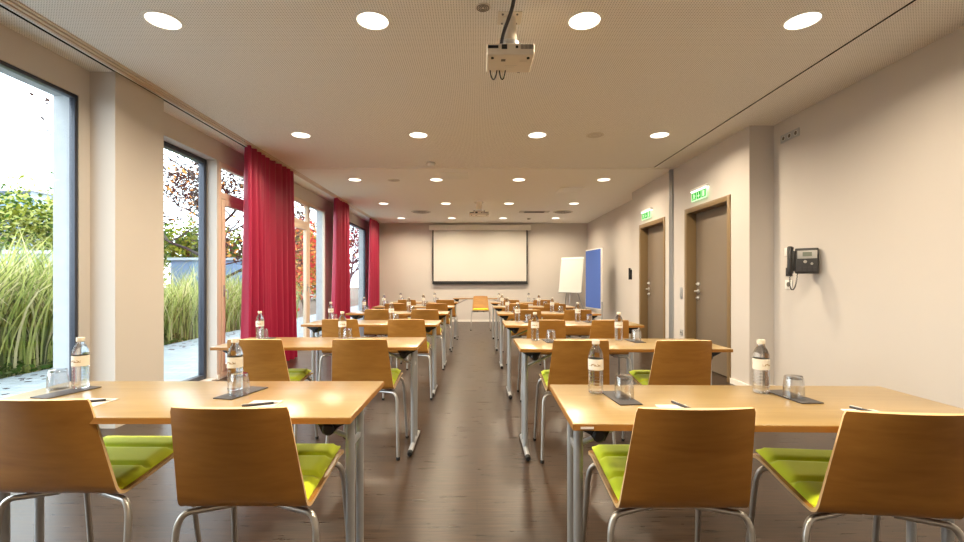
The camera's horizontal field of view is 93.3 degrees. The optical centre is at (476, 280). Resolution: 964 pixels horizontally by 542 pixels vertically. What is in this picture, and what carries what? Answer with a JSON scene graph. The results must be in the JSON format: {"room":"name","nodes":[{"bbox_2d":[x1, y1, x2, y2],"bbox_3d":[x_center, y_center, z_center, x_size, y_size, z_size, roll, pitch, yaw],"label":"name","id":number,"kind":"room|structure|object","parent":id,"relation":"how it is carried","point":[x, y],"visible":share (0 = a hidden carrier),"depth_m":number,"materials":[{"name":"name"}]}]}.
{"room":"conference room","nodes":[
{"label":"conference room","id":0,"kind":"room"},
{"bbox_2d":[0,23,368,427],"bbox_3d":[-3.071,-0.285,5.635,0.399,3.150,14.870,0,0,0],"label":"wall","id":1,"kind":"structure","parent":0,"point":[124,127],"depth_m":3.66,"materials":[{"name":"paint"}]},
{"bbox_2d":[0,60,77,380],"bbox_3d":[-3.100,-0.140,1.955,0.045,2.580,3.110,0,0,0],"label":"window","id":2,"kind":"structure","parent":1,"relation":"in","point":[73,99],"depth_m":3.48,"materials":[{"name":"grey"}]},
{"bbox_2d":[164,141,206,380],"bbox_3d":[-3.225,-0.140,4.795,0.070,2.580,1.150,0,0,0],"label":"window","id":3,"kind":"structure","parent":1,"relation":"in","point":[202,163],"depth_m":5.32,"materials":[{"name":"grey"}]},
{"bbox_2d":[219,161,243,376],"bbox_3d":[-3.068,-0.140,5.890,0.118,2.580,0.960,0,0,0],"label":"door","id":4,"kind":"structure","parent":1,"relation":"in","point":[225,200],"depth_m":5.49,"materials":[{"name":"beige"}]},
{"bbox_2d":[294,196,309,336],"bbox_3d":[-3.068,-0.140,7.710,0.118,2.580,1.220,0,0,0],"label":"door","id":5,"kind":"structure","parent":1,"relation":"in","point":[300,224],"depth_m":8.18,"materials":[{"name":"beige"}]},
{"bbox_2d":[309,203,325,336],"bbox_3d":[-3.100,-0.140,8.787,0.050,2.580,0.925,0,0,0],"label":"window","id":6,"kind":"structure","parent":1,"relation":"in","point":[310,205],"depth_m":9.20,"materials":[{"name":"beige"}]},
{"bbox_2d":[350,222,364,318],"bbox_3d":[-3.100,-0.140,11.525,0.050,2.580,2.050,0,0,0],"label":"window","id":7,"kind":"structure","parent":1,"relation":"in","point":[352,224],"depth_m":12.50,"materials":[{"name":"grey"}]},
{"bbox_2d":[0,0,963,222],"bbox_3d":[0.165,-1.780,5.635,6.470,0.240,14.870,0,0,0],"label":"ceiling","id":8,"kind":"structure","parent":0,"point":[699,72],"depth_m":3.73,"materials":[{"name":"white"}]},
{"bbox_2d":[141,10,184,30],"bbox_3d":[-2.000,-1.657,2.900,0.232,0.006,0.232,0,0,0],"label":"recessed light","id":9,"kind":"object","parent":8,"relation":"in","point":[159,19],"visible":1,"depth_m":2.89,"materials":[{"name":"glass"}]},
{"bbox_2d":[0,0,380,223],"bbox_3d":[-2.768,-1.653,5.635,0.095,0.013,14.850,0,0,0],"label":"track","id":10,"kind":"object","parent":8,"relation":"attached to","point":[9,3],"visible":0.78,"depth_m":3.64,"materials":[{"name":"beige"}]},
{"bbox_2d":[240,145,297,360],"bbox_3d":[-2.800,-0.243,6.258,0.193,2.802,1.613,0,0,0],"label":"curtain","id":11,"kind":"object","parent":10,"relation":"hanging from","point":[268,256],"visible":0.91,"depth_m":6.08,"materials":[{"name":"red fabric"}]},
{"bbox_2d":[331,197,349,318],"bbox_3d":[-2.792,-0.243,9.434,0.182,2.802,1.299,0,0,0],"label":"curtain","id":12,"kind":"object","parent":10,"relation":"hanging from","point":[340,298],"visible":0.81,"depth_m":9.30,"materials":[{"name":"red fabric"}]},
{"bbox_2d":[368,218,379,308],"bbox_3d":[-2.803,-0.243,12.380,0.179,2.802,1.325,0,0,3],"label":"curtain","id":13,"kind":"object","parent":10,"relation":"hanging from","point":[373,279],"visible":0.83,"depth_m":12.26,"materials":[{"name":"red fabric"}]},
{"bbox_2d":[290,132,311,138],"bbox_3d":[-2.000,-1.657,5.170,0.232,0.006,0.232,0,0,0],"label":"recessed light","id":14,"kind":"object","parent":8,"relation":"in","point":[304,135],"visible":1,"depth_m":5.17,"materials":[{"name":"glass"}]},
{"bbox_2d":[354,10,390,30],"bbox_3d":[-0.665,-1.657,2.900,0.232,0.006,0.232,0,0,0],"label":"recessed light","id":15,"kind":"object","parent":8,"relation":"in","point":[372,20],"visible":1,"depth_m":2.89,"materials":[{"name":"glass"}]},
{"bbox_2d":[408,132,428,138],"bbox_3d":[-0.665,-1.657,5.170,0.232,0.006,0.232,0,0,0],"label":"recessed light","id":16,"kind":"object","parent":8,"relation":"in","point":[419,135],"visible":1,"depth_m":5.17,"materials":[{"name":"glass"}]},
{"bbox_2d":[439,172,467,178],"bbox_3d":[-0.360,-1.656,7.170,0.440,0.008,0.460,0,0,0],"label":"ceiling hatch","id":17,"kind":"object","parent":8,"relation":"attached to","point":[444,175],"visible":1,"depth_m":7.12,"materials":[{"name":"white paint"}]},
{"bbox_2d":[469,201,488,216],"bbox_3d":[0.045,-1.514,9.624,0.420,0.292,0.371,0,0,0],"label":"projector","id":18,"kind":"object","parent":8,"relation":"attached to","point":[479,212],"visible":1,"depth_m":9.51,"materials":[{"name":"beige"}]},
{"bbox_2d":[290,167,672,168],"bbox_3d":[0.020,-1.667,6.700,5.760,0.026,0.080,0,0,0],"label":"ceiling track","id":19,"kind":"object","parent":8,"relation":"attached to","point":[653,167],"visible":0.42,"depth_m":6.71,"materials":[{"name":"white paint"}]},
{"bbox_2d":[475,2,490,11],"bbox_3d":[0.036,-1.656,2.757,0.092,0.008,0.092,0,0,0],"label":"ceiling speaker","id":20,"kind":"object","parent":8,"relation":"attached to","point":[481,7],"visible":1,"depth_m":2.75,"materials":[{"name":"beige"}]},
{"bbox_2d":[486,0,533,79],"bbox_3d":[0.205,-1.489,2.809,0.290,0.349,0.417,0,0,0],"label":"projector","id":21,"kind":"object","parent":8,"relation":"attached to","point":[509,55],"visible":1,"depth_m":2.82,"materials":[{"name":"beige"}]},
{"bbox_2d":[527,132,547,138],"bbox_3d":[0.685,-1.657,5.170,0.232,0.006,0.232,0,0,0],"label":"recessed light","id":22,"kind":"object","parent":8,"relation":"in","point":[535,135],"visible":1,"depth_m":5.17,"materials":[{"name":"glass"}]},
{"bbox_2d":[566,10,602,30],"bbox_3d":[0.685,-1.657,2.900,0.232,0.006,0.232,0,0,0],"label":"recessed light","id":23,"kind":"object","parent":8,"relation":"in","point":[584,20],"visible":1,"depth_m":2.89,"materials":[{"name":"glass"}]},
{"bbox_2d":[649,132,670,138],"bbox_3d":[2.075,-1.657,5.170,0.232,0.006,0.232,0,0,0],"label":"recessed light","id":24,"kind":"object","parent":8,"relation":"in","point":[655,135],"visible":1,"depth_m":5.16,"materials":[{"name":"glass"}]},
{"bbox_2d":[781,10,824,30],"bbox_3d":[2.075,-1.657,2.900,0.232,0.006,0.232,0,0,0],"label":"recessed light","id":25,"kind":"object","parent":8,"relation":"in","point":[806,19],"visible":1,"depth_m":2.89,"materials":[{"name":"glass"}]},
{"bbox_2d":[379,223,586,319],"bbox_3d":[0.050,-0.285,13.170,6.700,3.150,0.200,0,0,0],"label":"wall","id":26,"kind":"structure","parent":0,"point":[405,249],"depth_m":13.07,"materials":[{"name":"paint"}]},
{"bbox_2d":[429,225,530,283],"bbox_3d":[0.085,-0.751,13.007,2.900,1.678,0.120,0,0,0],"label":"projection screen","id":27,"kind":"object","parent":26,"relation":"attached to","point":[461,254],"visible":1,"depth_m":12.99,"materials":[{"name":"fabric"}]},
{"bbox_2d":[11,322,963,541],"bbox_3d":[0.165,1.230,5.635,6.470,0.120,14.870,0,0,0],"label":"floor","id":28,"kind":"structure","parent":0,"point":[467,477],"depth_m":2.54,"materials":[{"name":"brown wood"}]},
{"bbox_2d":[0,398,201,541],"bbox_3d":[-1.396,0.768,1.678,0.498,0.803,0.549,0,0,1],"label":"chair","id":29,"kind":"object","parent":28,"relation":"on","point":[49,447],"visible":0.92,"depth_m":1.49,"materials":[{"name":"wood"}]},
{"bbox_2d":[0,381,383,541],"bbox_3d":[-1.085,0.801,1.715,1.362,0.733,0.532,0,0,0],"label":"folding table","id":30,"kind":"object","parent":28,"relation":"on","point":[329,405],"visible":0.59,"depth_m":1.70,"materials":[{"name":"brown wood"}]},
{"bbox_2d":[30,386,100,398],"bbox_3d":[-1.597,0.433,1.775,0.082,0.004,0.196,0,0,14],"label":"mat","id":31,"kind":"object","parent":30,"relation":"on","point":[68,391],"visible":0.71,"depth_m":1.76,"materials":[{"name":"grey"}]},
{"bbox_2d":[46,368,69,390],"bbox_3d":[-1.690,0.395,1.835,0.071,0.080,0.071,0,0,-27],"label":"drinking glass","id":32,"kind":"object","parent":31,"relation":"on","point":[56,370],"visible":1,"depth_m":1.83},
{"bbox_2d":[71,337,89,388],"bbox_3d":[-1.612,0.332,1.850,0.058,0.206,0.058,0,0,6],"label":"water bottle","id":33,"kind":"object","parent":31,"relation":"on","point":[80,354],"visible":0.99,"depth_m":1.83,"materials":[{"name":"beige"}]},
{"bbox_2d":[89,398,117,406],"bbox_3d":[-1.375,0.433,1.600,0.106,0.003,0.150,0,0,4],"label":"notepad","id":34,"kind":"object","parent":30,"relation":"on","point":[94,404],"visible":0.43,"depth_m":1.63,"materials":[{"name":"white paper"}]},
{"bbox_2d":[227,338,242,390],"bbox_3d":[-0.965,0.332,1.815,0.058,0.206,0.058,0,0,15],"label":"water bottle","id":35,"kind":"object","parent":30,"relation":"on","point":[235,353],"visible":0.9,"depth_m":1.79,"materials":[{"name":"beige"}]},
{"bbox_2d":[213,386,267,399],"bbox_3d":[-0.912,0.433,1.765,0.082,0.004,0.196,0,0,14],"label":"mat","id":36,"kind":"object","parent":30,"relation":"on","point":[251,389],"visible":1,"depth_m":1.76,"materials":[{"name":"grey"}]},
{"bbox_2d":[229,372,249,395],"bbox_3d":[-0.905,0.391,1.735,0.071,0.080,0.071,0,0,-18],"label":"drinking glass","id":37,"kind":"object","parent":36,"relation":"on","point":[237,374],"visible":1,"depth_m":1.73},
{"bbox_2d":[248,400,282,406],"bbox_3d":[-0.755,0.433,1.570,0.106,0.003,0.150,0,0,2],"label":"notepad","id":38,"kind":"object","parent":30,"relation":"on","point":[254,401],"visible":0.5,"depth_m":1.62,"materials":[{"name":"white paper"}]},
{"bbox_2d":[242,401,278,406],"bbox_3d":[-0.752,0.426,1.581,0.117,0.010,0.009,0,0,-24],"label":"ballpoint pen","id":39,"kind":"object","parent":38,"relation":"on","point":[273,402],"visible":0.99,"depth_m":1.57,"materials":[{"name":"grey"}]},
{"bbox_2d":[170,406,345,541],"bbox_3d":[-0.735,0.768,1.588,0.498,0.803,0.549,0,0,0],"label":"chair","id":40,"kind":"object","parent":28,"relation":"on","point":[225,457],"visible":0.99,"depth_m":1.39,"materials":[{"name":"brown wood"}]},
{"bbox_2d":[227,339,318,443],"bbox_3d":[-1.420,0.768,3.143,0.498,0.803,0.549,0,0,0],"label":"chair","id":41,"kind":"object","parent":28,"relation":"on","point":[263,359],"visible":0.54,"depth_m":2.93,"materials":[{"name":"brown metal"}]},
{"bbox_2d":[210,337,425,455],"bbox_3d":[-1.075,0.801,3.255,1.362,0.733,0.532,0,0,0],"label":"folding table","id":42,"kind":"object","parent":28,"relation":"on","point":[405,346],"visible":0.6,"depth_m":3.18,"materials":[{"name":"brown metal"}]},
{"bbox_2d":[256,311,263,338],"bbox_3d":[-1.646,0.332,3.450,0.058,0.206,0.058,0,0,-2],"label":"water bottle","id":43,"kind":"object","parent":42,"relation":"on","point":[259,319],"visible":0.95,"depth_m":3.43,"materials":[{"name":"beige"}]},
{"bbox_2d":[338,311,345,338],"bbox_3d":[-1.012,0.332,3.420,0.058,0.206,0.058,0,0,-15],"label":"water bottle","id":44,"kind":"object","parent":42,"relation":"on","point":[342,319],"visible":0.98,"depth_m":3.40,"materials":[{"name":"beige"}]},
{"bbox_2d":[318,319,359,380],"bbox_3d":[-1.331,0.768,4.663,0.498,0.803,0.549,0,0,1],"label":"chair","id":45,"kind":"object","parent":28,"relation":"on","point":[330,327],"visible":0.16,"depth_m":4.44,"materials":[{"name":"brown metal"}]},
{"bbox_2d":[325,339,408,460],"bbox_3d":[-0.752,0.768,3.153,0.498,0.803,0.549,0,0,0],"label":"chair","id":46,"kind":"object","parent":28,"relation":"on","point":[352,359],"visible":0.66,"depth_m":2.94,"materials":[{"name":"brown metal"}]},
{"bbox_2d":[301,320,441,396],"bbox_3d":[-1.075,0.801,4.795,1.362,0.733,0.532,0,0,0],"label":"folding table","id":47,"kind":"object","parent":28,"relation":"on","point":[316,326],"visible":0.68,"depth_m":4.71,"materials":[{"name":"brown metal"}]},
{"bbox_2d":[364,309,401,367],"bbox_3d":[-1.299,0.768,6.193,0.498,0.803,0.549,0,0,-1],"label":"chair","id":48,"kind":"object","parent":28,"relation":"on","point":[369,314],"visible":0.52,"depth_m":5.97,"materials":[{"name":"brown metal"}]},
{"bbox_2d":[382,303,409,336],"bbox_3d":[-1.340,0.768,7.723,0.498,0.803,0.549,0,0,0],"label":"chair","id":49,"kind":"object","parent":28,"relation":"on","point":[397,306],"visible":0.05,"depth_m":7.49,"materials":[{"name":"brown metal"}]},
{"bbox_2d":[345,311,449,367],"bbox_3d":[-1.075,0.801,6.335,1.362,0.733,0.532,0,0,0],"label":"folding table","id":50,"kind":"object","parent":28,"relation":"on","point":[356,314],"visible":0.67,"depth_m":6.25,"materials":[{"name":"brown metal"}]},
{"bbox_2d":[382,319,432,399],"bbox_3d":[-0.689,0.768,4.653,0.498,0.803,0.549,0,0,-1],"label":"chair","id":51,"kind":"object","parent":28,"relation":"on","point":[396,327],"visible":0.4,"depth_m":4.43,"materials":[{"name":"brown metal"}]},
{"bbox_2d":[372,305,454,349],"bbox_3d":[-1.075,0.801,7.875,1.362,0.733,0.532,0,0,0],"label":"folding table","id":52,"kind":"object","parent":28,"relation":"on","point":[450,307],"visible":0.36,"depth_m":7.76,"materials":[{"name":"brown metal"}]},
{"bbox_2d":[406,309,443,369],"bbox_3d":[-0.680,0.768,6.153,0.498,0.803,0.549,0,0,0],"label":"chair","id":53,"kind":"object","parent":28,"relation":"on","point":[426,314],"visible":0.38,"depth_m":5.92,"materials":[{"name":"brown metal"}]},
{"bbox_2d":[393,301,457,338],"bbox_3d":[-1.075,0.801,9.415,1.362,0.733,0.532,0,0,0],"label":"folding table","id":54,"kind":"object","parent":28,"relation":"on","point":[417,302],"visible":0.42,"depth_m":9.33,"materials":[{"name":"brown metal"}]},
{"bbox_2d":[426,303,452,351],"bbox_3d":[-0.660,0.768,7.693,0.498,0.803,0.549,0,0,0],"label":"chair","id":55,"kind":"object","parent":28,"relation":"on","point":[436,306],"visible":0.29,"depth_m":7.46,"materials":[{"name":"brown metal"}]},
{"bbox_2d":[436,300,457,339],"bbox_3d":[-0.630,0.768,9.233,0.498,0.803,0.549,0,0,0],"label":"chair","id":56,"kind":"object","parent":28,"relation":"on","point":[448,302],"visible":0.26,"depth_m":9.03,"materials":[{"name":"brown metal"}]},
{"bbox_2d":[470,296,490,330],"bbox_3d":[0.087,0.768,10.977,0.498,0.803,0.549,0,0,0],"label":"chair","id":57,"kind":"object","parent":28,"relation":"on","point":[480,303],"visible":1,"depth_m":11.16,"materials":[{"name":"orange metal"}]},
{"bbox_2d":[497,300,522,339],"bbox_3d":[0.655,0.768,9.173,0.498,0.803,0.549,0,0,0],"label":"chair","id":58,"kind":"object","parent":28,"relation":"on","point":[510,301],"visible":0.15,"depth_m":8.97,"materials":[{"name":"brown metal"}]},
{"bbox_2d":[503,304,528,351],"bbox_3d":[0.660,0.768,7.653,0.498,0.803,0.549,0,0,0],"label":"chair","id":59,"kind":"object","parent":28,"relation":"on","point":[511,306],"visible":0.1,"depth_m":7.41,"materials":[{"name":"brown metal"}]},
{"bbox_2d":[490,302,558,338],"bbox_3d":[0.958,0.801,9.335,1.362,0.733,0.532,0,0,0],"label":"folding table","id":60,"kind":"object","parent":28,"relation":"on","point":[492,303],"visible":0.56,"depth_m":9.21,"materials":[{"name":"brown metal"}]},
{"bbox_2d":[506,310,545,369],"bbox_3d":[0.650,0.768,6.103,0.498,0.803,0.549,0,0,0],"label":"chair","id":61,"kind":"object","parent":28,"relation":"on","point":[523,317],"visible":0.2,"depth_m":5.87,"materials":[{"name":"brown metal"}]},
{"bbox_2d":[493,306,574,350],"bbox_3d":[0.958,0.801,7.795,1.362,0.733,0.532,0,0,0],"label":"folding table","id":62,"kind":"object","parent":28,"relation":"on","point":[497,308],"visible":0.5,"depth_m":7.71,"materials":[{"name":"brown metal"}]},
{"bbox_2d":[532,300,549,316],"bbox_3d":[1.285,0.768,9.183,0.498,0.803,0.549,0,0,0],"label":"chair","id":63,"kind":"object","parent":28,"relation":"on","point":[534,301],"visible":0.07,"depth_m":8.94,"materials":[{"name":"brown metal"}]},
{"bbox_2d":[517,320,565,401],"bbox_3d":[0.665,0.768,4.573,0.498,0.803,0.549,0,0,0],"label":"chair","id":64,"kind":"object","parent":28,"relation":"on","point":[558,326],"visible":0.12,"depth_m":4.34,"materials":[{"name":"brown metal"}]},
{"bbox_2d":[496,311,600,368],"bbox_3d":[0.958,0.801,6.255,1.362,0.733,0.532,0,0,0],"label":"folding table","id":65,"kind":"object","parent":28,"relation":"on","point":[504,315],"visible":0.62,"depth_m":6.17,"materials":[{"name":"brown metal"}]},
{"bbox_2d":[542,304,568,338],"bbox_3d":[1.270,0.768,7.643,0.498,0.803,0.549,0,0,0],"label":"chair","id":66,"kind":"object","parent":28,"relation":"on","point":[546,306],"visible":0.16,"depth_m":7.41,"materials":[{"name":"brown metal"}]},
{"bbox_2d":[558,257,584,309],"bbox_3d":[2.599,0.261,12.381,0.780,1.805,0.454,0,0,37],"label":"flip chart","id":67,"kind":"object","parent":28,"relation":"on","point":[572,269],"visible":0.88,"depth_m":12.29,"materials":[{"name":"paper"}]},
{"bbox_2d":[502,321,644,398],"bbox_3d":[0.958,0.801,4.715,1.362,0.733,0.532,0,0,0],"label":"folding table","id":68,"kind":"object","parent":28,"relation":"on","point":[513,326],"visible":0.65,"depth_m":4.63,"materials":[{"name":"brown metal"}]},
{"bbox_2d":[515,302,519,321],"bbox_3d":[0.434,0.332,4.880,0.058,0.206,0.058,0,0,11],"label":"water bottle","id":69,"kind":"object","parent":68,"relation":"on","point":[517,307],"visible":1,"depth_m":4.86,"materials":[{"name":"beige"}]},
{"bbox_2d":[575,302,580,321],"bbox_3d":[1.083,0.332,4.890,0.058,0.206,0.058,0,0,-13],"label":"water bottle","id":70,"kind":"object","parent":68,"relation":"on","point":[577,308],"visible":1,"depth_m":4.87,"materials":[{"name":"beige"}]},
{"bbox_2d":[533,340,615,463],"bbox_3d":[0.655,0.768,3.103,0.498,0.803,0.549,0,0,0],"label":"chair","id":71,"kind":"object","parent":28,"relation":"on","point":[569,358],"visible":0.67,"depth_m":2.90,"materials":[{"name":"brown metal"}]},
{"bbox_2d":[563,310,591,338],"bbox_3d":[1.301,0.768,6.113,0.498,0.803,0.549,0,0,-1],"label":"chair","id":72,"kind":"object","parent":28,"relation":"on","point":[569,315],"visible":0.6,"depth_m":5.90,"materials":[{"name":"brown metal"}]},
{"bbox_2d":[585,248,602,319],"bbox_3d":[2.735,0.210,10.650,0.440,1.920,0.960,0,0,-8],"label":"pinboard","id":73,"kind":"object","parent":28,"relation":"on","point":[594,257],"visible":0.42,"depth_m":10.55,"materials":[{"name":"blue fabric"}]},
{"bbox_2d":[589,320,632,384],"bbox_3d":[1.270,0.768,4.573,0.498,0.803,0.549,0,0,0],"label":"chair","id":74,"kind":"object","parent":28,"relation":"on","point":[600,329],"visible":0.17,"depth_m":4.35,"materials":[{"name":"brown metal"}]},
{"bbox_2d":[514,339,732,460],"bbox_3d":[0.958,0.801,3.175,1.362,0.733,0.532,0,0,0],"label":"folding table","id":75,"kind":"object","parent":28,"relation":"on","point":[527,347],"visible":0.46,"depth_m":3.09,"materials":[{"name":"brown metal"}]},
{"bbox_2d":[531,312,538,340],"bbox_3d":[0.426,0.332,3.340,0.058,0.206,0.058,0,0,19],"label":"water bottle","id":76,"kind":"object","parent":75,"relation":"on","point":[534,321],"visible":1,"depth_m":3.32,"materials":[{"name":"beige"}]},
{"bbox_2d":[615,312,622,339],"bbox_3d":[1.043,0.332,3.350,0.058,0.206,0.058,0,0,16],"label":"water bottle","id":77,"kind":"object","parent":75,"relation":"on","point":[618,320],"visible":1,"depth_m":3.33,"materials":[{"name":"beige"}]},
{"bbox_2d":[621,340,711,440],"bbox_3d":[1.300,0.768,3.093,0.498,0.803,0.549,0,0,0],"label":"chair","id":78,"kind":"object","parent":28,"relation":"on","point":[674,362],"visible":0.63,"depth_m":2.88,"materials":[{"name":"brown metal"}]},
{"bbox_2d":[583,407,755,541],"bbox_3d":[0.645,0.768,1.578,0.498,0.803,0.549,0,0,0],"label":"chair","id":79,"kind":"object","parent":28,"relation":"on","point":[700,459],"visible":1,"depth_m":1.38,"materials":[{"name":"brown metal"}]},
{"bbox_2d":[550,384,963,541],"bbox_3d":[0.980,0.801,1.635,1.362,0.733,0.532,0,0,1],"label":"folding table","id":80,"kind":"object","parent":28,"relation":"on","point":[580,407],"visible":0.66,"depth_m":1.60,"materials":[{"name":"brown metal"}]},
{"bbox_2d":[588,339,602,393],"bbox_3d":[0.462,0.332,1.770,0.058,0.206,0.058,0,0,25],"label":"water bottle","id":81,"kind":"object","parent":80,"relation":"on","point":[595,356],"visible":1,"depth_m":1.75,"materials":[{"name":"beige"}]},
{"bbox_2d":[603,391,642,404],"bbox_3d":[0.532,0.433,1.690,0.082,0.004,0.196,0,0,-5],"label":"mat","id":82,"kind":"object","parent":80,"relation":"on","point":[625,399],"visible":0.8,"depth_m":1.67,"materials":[{"name":"grey"}]},
{"bbox_2d":[614,375,633,397],"bbox_3d":[0.545,0.391,1.685,0.071,0.080,0.071,0,0,21],"label":"drinking glass","id":83,"kind":"object","parent":82,"relation":"on","point":[621,377],"visible":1,"depth_m":1.68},
{"bbox_2d":[752,339,769,393],"bbox_3d":[1.108,0.332,1.775,0.058,0.206,0.058,0,0,-24],"label":"water bottle","id":84,"kind":"object","parent":80,"relation":"on","point":[761,358],"visible":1,"depth_m":1.75,"materials":[{"name":"beige"}]},
{"bbox_2d":[769,390,823,403],"bbox_3d":[1.183,0.433,1.708,0.082,0.004,0.196,0,0,-4],"label":"mat","id":85,"kind":"object","parent":80,"relation":"on","point":[806,400],"visible":0.7,"depth_m":1.68,"materials":[{"name":"grey"}]},
{"bbox_2d":[782,374,804,398],"bbox_3d":[1.178,0.391,1.692,0.071,0.080,0.071,0,0,42],"label":"drinking glass","id":86,"kind":"object","parent":85,"relation":"on","point":[790,376],"visible":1,"depth_m":1.69,"materials":[{"name":"glass"}]},
{"bbox_2d":[745,410,963,541],"bbox_3d":[1.257,0.768,1.528,0.498,0.803,0.549,0,0,6],"label":"chair","id":87,"kind":"object","parent":28,"relation":"on","point":[906,466],"visible":1,"depth_m":1.33,"materials":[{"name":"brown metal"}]},
{"bbox_2d":[587,26,963,408],"bbox_3d":[3.155,-0.245,5.635,0.490,2.830,14.870,0,0,0],"label":"wall","id":88,"kind":"structure","parent":0,"point":[872,178],"depth_m":3.89,"materials":[{"name":"paint"}]},
{"bbox_2d":[641,207,652,219],"bbox_3d":[2.885,-1.137,7.740,0.049,0.165,0.420,0,0,0],"label":"exit sign","id":89,"kind":"object","parent":88,"relation":"attached to","point":[646,213],"visible":1,"depth_m":7.71,"materials":[{"name":"white paint"}]},
{"bbox_2d":[639,217,664,338],"bbox_3d":[2.989,0.087,7.585,0.182,2.165,1.110,0,0,0],"label":"door","id":90,"kind":"structure","parent":88,"relation":"in","point":[652,233],"depth_m":7.86,"materials":[{"name":"brown wood"}]},
{"bbox_2d":[669,169,672,338],"bbox_3d":[2.889,-0.245,6.780,0.039,2.830,0.080,0,0,0],"label":"post","id":91,"kind":"object","parent":88,"relation":"attached to","point":[670,170],"visible":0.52,"depth_m":6.74,"materials":[{"name":"silver metal"}]},
{"bbox_2d":[690,184,709,201],"bbox_3d":[2.885,-1.137,5.900,0.049,0.165,0.420,0,0,0],"label":"exit sign","id":92,"kind":"object","parent":88,"relation":"attached to","point":[700,192],"visible":1,"depth_m":5.88,"materials":[{"name":"white paint"}]},
{"bbox_2d":[629,334,774,385],"bbox_3d":[3.034,1.140,5.635,0.272,0.060,14.870,0,0,0],"label":"baseboard","id":93,"kind":"structure","parent":88,"relation":"attached to","point":[732,381],"depth_m":5.06,"materials":[{"name":"white paint"}]},
{"bbox_2d":[684,194,730,382],"bbox_3d":[2.989,0.087,5.787,0.182,2.165,1.145,0,0,0],"label":"door","id":94,"kind":"structure","parent":88,"relation":"in","point":[707,226],"depth_m":5.90,"materials":[{"name":"brown wood"}]},
{"bbox_2d":[781,127,799,143],"bbox_3d":[3.165,-1.470,4.605,0.010,0.080,0.270,0,0,0],"label":"wall socket","id":95,"kind":"object","parent":88,"relation":"attached to","point":[794,133],"visible":1,"depth_m":4.59,"materials":[{"name":"grey plastic"}]},
{"bbox_2d":[787,246,818,289],"bbox_3d":[3.052,-0.121,4.262,0.240,0.413,0.201,0,0,38],"label":"wall phone","id":96,"kind":"object","parent":88,"relation":"attached to","point":[801,260],"visible":1,"depth_m":4.23,"materials":[{"name":"black"}]},
{"label":"outside","id":97,"kind":"structure","parent":0,"visible":0},
{"bbox_2d":[5,287,357,377],"bbox_3d":[-32.900,1.350,40.000,54.200,0.240,100.000,0,0,0],"label":"ground","id":98,"kind":"structure","parent":97,"point":[353,290],"depth_m":26.03,"materials":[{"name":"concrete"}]},
{"bbox_2d":[0,250,52,281],"bbox_3d":[-13.850,0.235,11.400,7.560,1.990,0.240,0,0,0],"label":"wall","id":99,"kind":"structure","parent":98,"relation":"on","point":[40,251],"depth_m":11.32,"materials":[{"name":"grey"}]},
{"bbox_2d":[0,165,52,249],"bbox_3d":[-16.289,-1.196,17.403,5.614,6.147,6.109,0,0,38],"label":"tree","id":100,"kind":"object","parent":98,"relation":"on","point":[13,211],"visible":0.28,"depth_m":16.51,"materials":[{"name":"green plant"}]},
{"bbox_2d":[0,188,52,249],"bbox_3d":[-60.500,-5.000,59.550,14.200,12.460,11.500,0,0,0],"label":"apartment building","id":101,"kind":"structure","parent":98,"relation":"on","point":[35,192],"depth_m":55.00,"materials":[{"name":"grey"}]},
{"bbox_2d":[0,216,186,378],"bbox_3d":[-6.988,0.163,6.125,4.449,2.134,6.198,0,0,8],"label":"ornamental grass","id":102,"kind":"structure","parent":98,"relation":"on","point":[26,306],"depth_m":6.00,"materials":[{"name":"plant"}]},
{"bbox_2d":[0,327,186,378],"bbox_3d":[-6.176,1.031,6.804,0.950,0.410,4.484,0,0,0],"label":"groundcover","id":103,"kind":"object","parent":98,"relation":"on","point":[3,373],"visible":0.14,"depth_m":5.96,"materials":[{"name":"green plant"}]},
{"bbox_2d":[29,93,353,277],"bbox_3d":[-7.557,-1.925,12.776,7.102,6.350,6.396,0,0,11],"label":"tree","id":104,"kind":"object","parent":98,"relation":"on","point":[191,175],"visible":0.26,"depth_m":13.32,"materials":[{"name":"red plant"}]},
{"bbox_2d":[164,210,242,285],"bbox_3d":[-16.581,-1.234,27.544,6.640,6.094,7.789,0,0,44],"label":"tree","id":105,"kind":"object","parent":98,"relation":"on","point":[173,251],"visible":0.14,"depth_m":26.34,"materials":[{"name":"green plant"}]},
{"bbox_2d":[167,258,241,288],"bbox_3d":[-12.400,0.090,21.500,3.000,2.280,2.200,0,0,0],"label":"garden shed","id":106,"kind":"object","parent":98,"relation":"on","point":[176,262],"visible":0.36,"depth_m":20.50,"materials":[{"name":"blue"}]},
{"bbox_2d":[164,256,302,342],"bbox_3d":[-6.798,0.310,11.640,4.039,1.840,8.756,0,0,0],"label":"ornamental grass","id":107,"kind":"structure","parent":98,"relation":"on","point":[181,317],"depth_m":9.61,"materials":[{"name":"plant"}]},
{"bbox_2d":[228,229,315,294],"bbox_3d":[-12.427,-0.976,28.047,7.056,6.048,6.192,0,0,12],"label":"tree","id":108,"kind":"object","parent":98,"relation":"on","point":[234,248],"visible":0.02,"depth_m":27.33,"materials":[{"name":"green plant"}]},
{"bbox_2d":[232,206,315,310],"bbox_3d":[-7.407,-1.117,19.709,3.988,4.716,4.756,0,0,11],"label":"tree","id":109,"kind":"object","parent":98,"relation":"on","point":[299,275],"visible":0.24,"depth_m":18.92,"materials":[{"name":"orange plant"}]},
{"bbox_2d":[350,226,357,283],"bbox_3d":[-6.219,-1.471,25.074,4.528,5.421,5.091,0,0,0],"label":"tree","id":110,"kind":"object","parent":98,"relation":"on","point":[353,261],"visible":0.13,"depth_m":24.77,"materials":[{"name":"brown plant"}]},
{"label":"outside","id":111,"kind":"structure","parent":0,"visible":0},
{"bbox_2d":[0,306,357,398],"bbox_3d":[-4.535,1.330,15.000,2.530,0.280,50.000,0,0,0],"label":"terrace","id":112,"kind":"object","parent":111,"point":[181,363],"visible":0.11,"depth_m":6.12,"materials":[{"name":"concrete"}]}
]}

